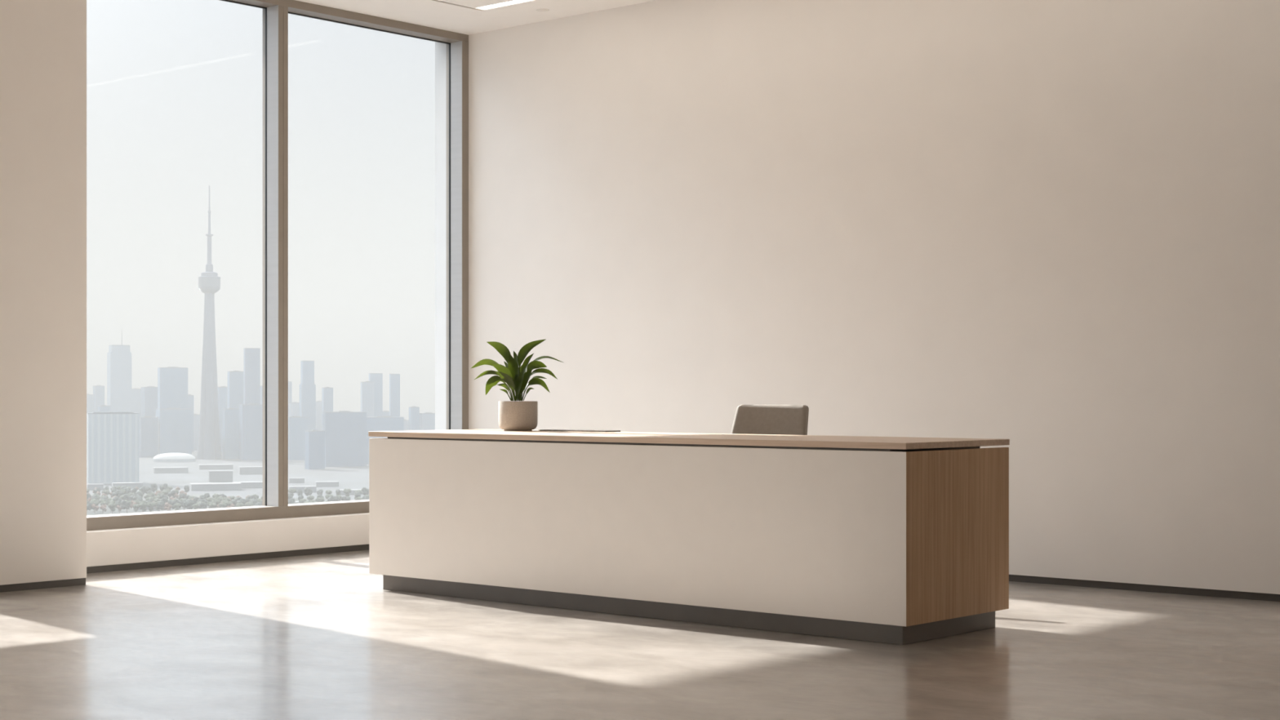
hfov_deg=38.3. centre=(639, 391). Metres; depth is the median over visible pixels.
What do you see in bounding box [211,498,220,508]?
leafy tree
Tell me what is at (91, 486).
warehouse
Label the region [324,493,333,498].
leafy tree
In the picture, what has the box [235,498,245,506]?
leafy tree
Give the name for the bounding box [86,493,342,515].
trees
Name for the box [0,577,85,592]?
baseboard
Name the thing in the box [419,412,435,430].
skyscraper
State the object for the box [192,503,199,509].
leafy tree
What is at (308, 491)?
leafy tree
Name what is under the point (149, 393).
skyscraper
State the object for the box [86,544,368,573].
baseboard
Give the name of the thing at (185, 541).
wall
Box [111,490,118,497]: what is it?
leafy tree
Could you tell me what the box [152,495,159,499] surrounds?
leafy tree
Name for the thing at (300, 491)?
leafy tree
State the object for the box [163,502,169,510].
leafy tree
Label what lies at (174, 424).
skyscraper
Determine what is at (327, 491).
leafy tree
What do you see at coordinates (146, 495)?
leafy tree
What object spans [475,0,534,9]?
ceiling light
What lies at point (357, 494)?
leafy tree
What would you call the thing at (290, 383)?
skyscraper
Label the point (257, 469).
warehouse
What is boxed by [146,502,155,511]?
leafy tree
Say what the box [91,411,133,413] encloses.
plant
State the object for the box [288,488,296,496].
leafy tree
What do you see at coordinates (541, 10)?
smoke detector
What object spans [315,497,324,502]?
leafy tree
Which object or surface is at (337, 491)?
leafy tree
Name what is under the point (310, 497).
leafy tree
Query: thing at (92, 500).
leafy tree
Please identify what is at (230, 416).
skyscraper
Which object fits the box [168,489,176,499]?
leafy tree
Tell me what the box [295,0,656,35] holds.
ceiling
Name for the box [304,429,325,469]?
skyscraper
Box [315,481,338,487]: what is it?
warehouse
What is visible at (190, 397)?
skyscraper
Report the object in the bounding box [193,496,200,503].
leafy tree
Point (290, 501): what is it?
leafy tree
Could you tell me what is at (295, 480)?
warehouse
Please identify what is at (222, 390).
skyscraper
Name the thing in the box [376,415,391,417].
plant
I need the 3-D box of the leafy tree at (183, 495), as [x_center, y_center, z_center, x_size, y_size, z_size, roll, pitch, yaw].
[-540.705,127.945,2180.801,10.188,15.990,10.119,0,0,-35]
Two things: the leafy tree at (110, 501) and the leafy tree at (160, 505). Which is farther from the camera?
the leafy tree at (110, 501)
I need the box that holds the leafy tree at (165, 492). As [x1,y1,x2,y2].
[161,490,168,496]
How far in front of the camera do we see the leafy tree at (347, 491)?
2324.88 m
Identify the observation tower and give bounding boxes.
[196,185,222,459]
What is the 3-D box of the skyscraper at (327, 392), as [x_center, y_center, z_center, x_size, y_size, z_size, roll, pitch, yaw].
[-686.671,62.505,4050.000,21.640,147.490,17.392,0,0,-24]
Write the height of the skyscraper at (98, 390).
153.594 m
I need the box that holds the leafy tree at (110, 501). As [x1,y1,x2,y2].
[106,500,114,512]
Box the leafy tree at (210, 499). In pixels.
[206,497,213,502]
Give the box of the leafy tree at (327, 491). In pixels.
[325,489,332,494]
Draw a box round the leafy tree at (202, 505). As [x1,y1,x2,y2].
[199,502,206,509]
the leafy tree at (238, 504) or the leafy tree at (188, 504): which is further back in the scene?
the leafy tree at (188, 504)
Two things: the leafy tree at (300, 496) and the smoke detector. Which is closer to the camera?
the smoke detector
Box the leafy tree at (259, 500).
[255,497,262,502]
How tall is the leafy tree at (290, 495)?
14.184 m
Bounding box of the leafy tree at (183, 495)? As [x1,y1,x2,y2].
[178,493,186,499]
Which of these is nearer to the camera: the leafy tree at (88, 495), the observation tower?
the leafy tree at (88, 495)
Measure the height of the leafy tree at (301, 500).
11.862 m
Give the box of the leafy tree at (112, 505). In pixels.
[107,502,116,514]
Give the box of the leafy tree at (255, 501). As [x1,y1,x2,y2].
[252,499,257,505]
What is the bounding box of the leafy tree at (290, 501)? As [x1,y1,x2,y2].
[288,498,294,503]
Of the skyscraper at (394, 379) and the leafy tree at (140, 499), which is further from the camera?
the skyscraper at (394, 379)
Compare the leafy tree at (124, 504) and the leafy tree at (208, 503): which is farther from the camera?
the leafy tree at (208, 503)
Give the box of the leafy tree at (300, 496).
[297,494,303,500]
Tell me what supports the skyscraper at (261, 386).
on the ground
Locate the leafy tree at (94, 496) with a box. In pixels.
[91,494,98,500]
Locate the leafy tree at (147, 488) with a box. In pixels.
[144,486,152,493]
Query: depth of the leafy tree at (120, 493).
2266.59 m
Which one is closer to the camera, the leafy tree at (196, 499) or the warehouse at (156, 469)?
the leafy tree at (196, 499)
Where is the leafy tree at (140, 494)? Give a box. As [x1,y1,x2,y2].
[135,491,143,497]
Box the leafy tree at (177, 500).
[174,498,181,510]
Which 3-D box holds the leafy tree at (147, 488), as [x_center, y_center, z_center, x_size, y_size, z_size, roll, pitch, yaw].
[-629.601,128.734,2362.029,9.183,14.412,9.121,0,0,-6]
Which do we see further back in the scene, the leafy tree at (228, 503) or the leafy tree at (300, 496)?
the leafy tree at (300, 496)
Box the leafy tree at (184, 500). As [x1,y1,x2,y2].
[181,498,186,510]
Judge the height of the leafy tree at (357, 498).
13.728 m
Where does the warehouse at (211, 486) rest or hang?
on the ground
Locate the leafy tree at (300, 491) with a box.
[297,488,302,495]
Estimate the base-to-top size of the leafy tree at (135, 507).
10.840 m
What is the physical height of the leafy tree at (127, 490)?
15.726 m
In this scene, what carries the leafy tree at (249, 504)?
on the trees at (100, 512)
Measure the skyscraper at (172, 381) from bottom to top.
190.149 m
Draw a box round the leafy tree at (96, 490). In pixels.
[93,488,100,493]
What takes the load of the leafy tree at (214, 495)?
on the trees at (100, 512)
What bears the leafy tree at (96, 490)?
on the trees at (100, 512)
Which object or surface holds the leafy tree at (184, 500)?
on the trees at (100, 512)
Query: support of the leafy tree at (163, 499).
on the trees at (100, 512)
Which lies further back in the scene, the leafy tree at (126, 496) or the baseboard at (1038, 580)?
the leafy tree at (126, 496)
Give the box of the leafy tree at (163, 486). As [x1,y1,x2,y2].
[159,483,167,491]
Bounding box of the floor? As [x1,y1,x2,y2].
[0,550,1279,719]
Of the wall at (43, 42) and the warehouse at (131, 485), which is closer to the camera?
the wall at (43, 42)
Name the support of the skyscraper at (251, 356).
on the ground
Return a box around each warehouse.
[87,484,103,490]
[111,482,142,488]
[153,466,187,473]
[190,482,241,490]
[198,463,232,469]
[208,470,232,481]
[231,481,262,488]
[239,466,262,474]
[288,477,304,483]
[288,485,316,493]
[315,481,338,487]
[340,488,363,494]
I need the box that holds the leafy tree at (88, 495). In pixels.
[86,493,90,499]
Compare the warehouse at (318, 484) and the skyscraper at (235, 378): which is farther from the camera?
the skyscraper at (235, 378)
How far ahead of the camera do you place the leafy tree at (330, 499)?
2138.65 m
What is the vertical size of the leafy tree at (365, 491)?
15.625 m
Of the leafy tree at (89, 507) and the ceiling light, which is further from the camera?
the leafy tree at (89, 507)
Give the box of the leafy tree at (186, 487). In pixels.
[183,484,189,493]
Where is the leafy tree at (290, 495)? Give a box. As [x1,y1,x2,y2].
[288,493,293,499]
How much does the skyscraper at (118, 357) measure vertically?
292.913 m
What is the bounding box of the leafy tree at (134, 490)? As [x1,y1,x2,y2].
[131,487,137,493]
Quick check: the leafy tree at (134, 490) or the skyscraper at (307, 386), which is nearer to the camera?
the leafy tree at (134, 490)
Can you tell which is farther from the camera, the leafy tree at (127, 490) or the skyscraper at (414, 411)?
the skyscraper at (414, 411)
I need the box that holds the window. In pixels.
[86,0,468,530]
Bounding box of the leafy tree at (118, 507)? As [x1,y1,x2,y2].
[116,504,122,513]
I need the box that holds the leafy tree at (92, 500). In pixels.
[90,498,99,506]
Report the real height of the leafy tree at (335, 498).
15.310 m
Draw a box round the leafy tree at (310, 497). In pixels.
[306,495,314,501]
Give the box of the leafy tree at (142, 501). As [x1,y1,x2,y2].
[138,500,146,511]
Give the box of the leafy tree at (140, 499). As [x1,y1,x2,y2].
[136,496,142,501]
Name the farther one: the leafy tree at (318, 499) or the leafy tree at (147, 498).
the leafy tree at (147, 498)
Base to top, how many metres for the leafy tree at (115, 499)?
16.002 m
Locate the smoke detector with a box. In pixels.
[535,8,549,12]
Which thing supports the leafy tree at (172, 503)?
on the trees at (100, 512)
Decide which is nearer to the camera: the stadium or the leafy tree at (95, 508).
the leafy tree at (95, 508)
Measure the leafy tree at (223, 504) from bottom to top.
12.480 m
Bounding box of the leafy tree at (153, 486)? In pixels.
[150,483,157,492]
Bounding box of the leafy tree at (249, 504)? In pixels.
[244,502,253,506]
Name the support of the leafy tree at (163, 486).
on the trees at (100, 512)
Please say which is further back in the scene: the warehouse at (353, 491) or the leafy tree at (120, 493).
the warehouse at (353, 491)
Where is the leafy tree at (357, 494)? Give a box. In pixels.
[354,491,360,498]
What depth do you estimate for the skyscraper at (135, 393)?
4789.02 m
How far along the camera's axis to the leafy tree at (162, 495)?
2181.36 m
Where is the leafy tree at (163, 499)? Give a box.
[160,497,167,511]
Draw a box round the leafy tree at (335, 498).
[333,496,341,501]
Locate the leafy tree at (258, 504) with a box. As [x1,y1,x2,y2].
[253,502,262,506]
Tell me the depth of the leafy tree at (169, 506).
2055.21 m
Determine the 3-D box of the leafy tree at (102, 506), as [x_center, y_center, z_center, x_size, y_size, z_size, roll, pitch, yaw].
[-598.751,130.809,2055.443,6.712,10.262,7.512,0,0,12]
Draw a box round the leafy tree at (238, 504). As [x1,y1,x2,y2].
[235,502,244,506]
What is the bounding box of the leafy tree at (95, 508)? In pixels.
[91,503,99,513]
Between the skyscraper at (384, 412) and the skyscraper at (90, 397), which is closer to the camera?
the skyscraper at (384, 412)
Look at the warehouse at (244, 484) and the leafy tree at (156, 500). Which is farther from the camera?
the warehouse at (244, 484)
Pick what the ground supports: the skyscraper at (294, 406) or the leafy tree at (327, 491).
the skyscraper at (294, 406)
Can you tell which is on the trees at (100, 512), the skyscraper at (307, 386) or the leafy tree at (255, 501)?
the leafy tree at (255, 501)
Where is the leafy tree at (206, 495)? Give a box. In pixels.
[204,493,209,500]
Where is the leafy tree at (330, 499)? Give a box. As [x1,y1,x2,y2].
[327,495,334,502]
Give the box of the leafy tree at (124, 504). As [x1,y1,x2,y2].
[120,500,129,513]
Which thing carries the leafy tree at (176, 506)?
on the trees at (100, 512)
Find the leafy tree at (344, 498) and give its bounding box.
[341,496,350,501]
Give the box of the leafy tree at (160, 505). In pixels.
[156,501,164,511]
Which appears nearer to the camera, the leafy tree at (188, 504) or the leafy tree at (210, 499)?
the leafy tree at (188, 504)
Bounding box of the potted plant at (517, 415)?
[471,338,562,431]
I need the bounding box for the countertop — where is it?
[368,429,1009,449]
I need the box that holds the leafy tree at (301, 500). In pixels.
[298,498,306,503]
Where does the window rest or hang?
in the wall at (185, 541)
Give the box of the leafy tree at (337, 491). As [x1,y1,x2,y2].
[335,489,341,495]
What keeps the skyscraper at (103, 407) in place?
on the ground
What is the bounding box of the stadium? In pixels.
[152,453,195,462]
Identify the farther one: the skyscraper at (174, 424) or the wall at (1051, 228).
the skyscraper at (174, 424)
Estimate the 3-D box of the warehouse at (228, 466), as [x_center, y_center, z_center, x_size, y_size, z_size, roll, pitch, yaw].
[-748.303,132.170,3250.000,58.042,8.160,29.221,0,0,-17]
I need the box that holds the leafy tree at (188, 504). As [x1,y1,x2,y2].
[183,498,192,510]
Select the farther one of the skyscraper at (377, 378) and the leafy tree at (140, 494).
the skyscraper at (377, 378)
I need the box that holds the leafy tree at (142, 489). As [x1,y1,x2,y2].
[138,485,146,493]
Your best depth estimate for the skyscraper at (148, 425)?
3836.83 m
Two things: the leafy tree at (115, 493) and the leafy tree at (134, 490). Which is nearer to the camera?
the leafy tree at (115, 493)
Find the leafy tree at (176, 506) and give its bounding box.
[173,502,181,510]
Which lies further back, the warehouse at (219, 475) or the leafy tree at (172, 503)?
the warehouse at (219, 475)
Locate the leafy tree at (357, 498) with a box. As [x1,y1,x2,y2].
[354,497,362,500]
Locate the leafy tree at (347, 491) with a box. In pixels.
[342,488,351,496]
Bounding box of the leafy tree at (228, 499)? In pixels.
[222,497,230,507]
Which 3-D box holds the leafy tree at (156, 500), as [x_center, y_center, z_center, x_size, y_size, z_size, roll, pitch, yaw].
[-560.602,129.622,2142.185,9.122,12.636,9.225,0,0,-35]
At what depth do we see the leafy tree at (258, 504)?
2052.70 m
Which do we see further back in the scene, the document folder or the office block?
the office block
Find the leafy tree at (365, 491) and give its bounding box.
[361,487,368,495]
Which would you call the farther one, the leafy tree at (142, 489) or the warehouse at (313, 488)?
the warehouse at (313, 488)
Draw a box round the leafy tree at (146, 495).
[143,493,151,498]
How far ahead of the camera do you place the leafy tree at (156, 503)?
2071.33 m
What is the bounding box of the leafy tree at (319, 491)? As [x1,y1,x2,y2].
[316,488,323,495]
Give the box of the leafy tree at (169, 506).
[164,504,172,511]
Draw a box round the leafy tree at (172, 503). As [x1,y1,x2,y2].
[170,500,177,509]
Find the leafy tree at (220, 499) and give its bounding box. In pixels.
[213,497,222,504]
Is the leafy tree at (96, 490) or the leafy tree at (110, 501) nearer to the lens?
the leafy tree at (110, 501)
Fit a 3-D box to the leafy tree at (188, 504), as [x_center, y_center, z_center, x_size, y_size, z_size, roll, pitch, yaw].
[-506.475,128.097,2065.620,9.994,15.687,9.927,0,0,-25]
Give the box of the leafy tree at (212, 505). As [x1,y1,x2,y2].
[208,502,217,508]
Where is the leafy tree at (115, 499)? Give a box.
[112,496,122,503]
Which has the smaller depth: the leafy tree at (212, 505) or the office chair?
the office chair
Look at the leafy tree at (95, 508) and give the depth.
2054.21 m
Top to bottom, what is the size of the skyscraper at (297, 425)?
87.809 m
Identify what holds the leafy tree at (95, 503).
on the trees at (100, 512)
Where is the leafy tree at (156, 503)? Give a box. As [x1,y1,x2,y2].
[154,501,159,510]
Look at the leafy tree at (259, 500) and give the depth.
2111.67 m
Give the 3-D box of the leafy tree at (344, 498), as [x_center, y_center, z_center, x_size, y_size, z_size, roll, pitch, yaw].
[-341.400,128.408,2140.163,9.533,15.063,9.597,0,0,-39]
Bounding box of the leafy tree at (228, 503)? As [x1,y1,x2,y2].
[224,501,232,506]
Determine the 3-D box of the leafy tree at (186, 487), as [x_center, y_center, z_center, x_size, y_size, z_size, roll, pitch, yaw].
[-592.673,128.875,2410.762,8.943,14.131,9.003,0,0,32]
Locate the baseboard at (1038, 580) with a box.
[1008,574,1279,601]
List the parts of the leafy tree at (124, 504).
crown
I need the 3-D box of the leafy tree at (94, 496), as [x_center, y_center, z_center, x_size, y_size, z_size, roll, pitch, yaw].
[-635.937,127.986,2149.068,10.068,15.909,10.136,0,0,23]
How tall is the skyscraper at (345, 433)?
101.427 m
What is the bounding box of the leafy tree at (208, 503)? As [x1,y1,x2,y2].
[206,501,213,508]
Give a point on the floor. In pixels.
(313, 637)
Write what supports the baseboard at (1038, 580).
attached to the wall at (1051, 228)
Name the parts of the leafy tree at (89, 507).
crown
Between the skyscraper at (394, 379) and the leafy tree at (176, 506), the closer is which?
the leafy tree at (176, 506)
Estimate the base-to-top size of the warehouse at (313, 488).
8.160 m
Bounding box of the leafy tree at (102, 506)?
[100,504,106,511]
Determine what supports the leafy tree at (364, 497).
on the trees at (100, 512)
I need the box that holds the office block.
[86,411,139,484]
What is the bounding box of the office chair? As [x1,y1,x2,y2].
[730,404,808,435]
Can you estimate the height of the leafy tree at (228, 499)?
13.429 m
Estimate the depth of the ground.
3002.75 m
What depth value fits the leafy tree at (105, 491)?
2300.60 m
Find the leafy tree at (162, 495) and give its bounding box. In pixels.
[160,493,168,499]
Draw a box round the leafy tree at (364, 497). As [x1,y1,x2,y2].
[362,495,368,499]
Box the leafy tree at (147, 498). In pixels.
[145,497,154,501]
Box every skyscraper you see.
[86,393,93,413]
[93,385,104,411]
[97,404,110,411]
[106,326,131,411]
[131,388,141,417]
[138,416,157,457]
[140,386,157,417]
[155,408,191,454]
[157,366,187,408]
[187,394,194,451]
[217,386,226,452]
[222,408,239,458]
[226,370,243,408]
[239,403,262,460]
[243,347,260,404]
[260,385,262,404]
[288,380,292,417]
[288,401,299,417]
[288,416,307,460]
[299,360,315,430]
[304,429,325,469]
[321,386,333,430]
[322,410,366,466]
[360,381,374,417]
[366,415,404,464]
[368,373,382,417]
[382,410,389,415]
[389,373,399,416]
[408,405,419,430]
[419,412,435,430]
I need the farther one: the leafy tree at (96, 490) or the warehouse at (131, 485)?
the warehouse at (131, 485)
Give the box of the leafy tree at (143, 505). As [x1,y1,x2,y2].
[138,502,146,512]
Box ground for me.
[86,409,435,500]
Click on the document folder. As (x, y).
(571, 430)
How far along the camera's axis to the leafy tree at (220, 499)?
2148.07 m
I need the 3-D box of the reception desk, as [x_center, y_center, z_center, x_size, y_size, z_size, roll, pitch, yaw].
[0.127,0.750,10.730,4.018,1.000,1.019,0,0,41]
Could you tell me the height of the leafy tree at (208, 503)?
11.918 m
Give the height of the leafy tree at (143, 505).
12.500 m
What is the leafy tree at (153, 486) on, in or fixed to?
on the trees at (100, 512)
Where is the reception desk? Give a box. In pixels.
[368,429,1009,644]
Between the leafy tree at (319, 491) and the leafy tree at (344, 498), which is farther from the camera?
the leafy tree at (319, 491)
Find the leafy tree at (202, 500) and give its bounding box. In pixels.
[201,498,208,508]
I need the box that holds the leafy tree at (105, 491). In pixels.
[101,489,110,496]
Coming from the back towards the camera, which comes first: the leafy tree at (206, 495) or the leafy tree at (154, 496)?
the leafy tree at (206, 495)
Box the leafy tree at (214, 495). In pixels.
[212,493,219,497]
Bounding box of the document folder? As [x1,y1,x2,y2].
[537,429,620,431]
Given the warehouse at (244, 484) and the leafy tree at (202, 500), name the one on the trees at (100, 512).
the leafy tree at (202, 500)
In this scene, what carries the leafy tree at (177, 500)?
on the trees at (100, 512)
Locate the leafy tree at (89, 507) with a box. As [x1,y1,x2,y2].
[86,502,92,513]
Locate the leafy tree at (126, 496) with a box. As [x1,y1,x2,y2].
[123,493,131,501]
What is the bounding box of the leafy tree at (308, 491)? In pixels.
[304,487,312,496]
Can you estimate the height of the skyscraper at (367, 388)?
159.342 m
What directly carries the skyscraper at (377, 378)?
on the ground
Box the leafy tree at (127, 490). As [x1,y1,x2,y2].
[124,487,132,493]
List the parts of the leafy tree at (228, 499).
crown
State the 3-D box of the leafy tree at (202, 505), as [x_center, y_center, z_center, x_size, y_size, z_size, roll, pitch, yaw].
[-485.232,129.215,2046.136,8.570,13.450,8.512,0,0,0]
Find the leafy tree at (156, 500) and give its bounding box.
[154,497,161,502]
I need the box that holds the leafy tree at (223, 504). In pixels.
[218,502,226,507]
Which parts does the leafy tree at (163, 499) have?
crown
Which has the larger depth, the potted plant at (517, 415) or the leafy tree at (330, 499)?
the leafy tree at (330, 499)
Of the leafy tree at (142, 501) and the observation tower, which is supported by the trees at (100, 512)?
the leafy tree at (142, 501)
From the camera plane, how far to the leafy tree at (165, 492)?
2308.48 m
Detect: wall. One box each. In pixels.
[0,0,86,585]
[86,512,368,567]
[468,0,1279,594]
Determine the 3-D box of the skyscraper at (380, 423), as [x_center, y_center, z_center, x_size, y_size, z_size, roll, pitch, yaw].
[-486.604,90.955,3500.000,72.068,90.589,36.234,0,0,-16]
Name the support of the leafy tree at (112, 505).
on the trees at (100, 512)
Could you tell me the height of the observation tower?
552.863 m
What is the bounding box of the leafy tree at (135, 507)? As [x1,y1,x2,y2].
[133,503,139,512]
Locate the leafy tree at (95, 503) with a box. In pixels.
[90,501,98,512]
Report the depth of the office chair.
11.49 m
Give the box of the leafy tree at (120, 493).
[117,489,124,497]
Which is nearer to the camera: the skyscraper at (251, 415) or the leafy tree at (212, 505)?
the leafy tree at (212, 505)
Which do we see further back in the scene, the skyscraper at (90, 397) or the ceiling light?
the skyscraper at (90, 397)
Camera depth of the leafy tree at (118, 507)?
2059.23 m

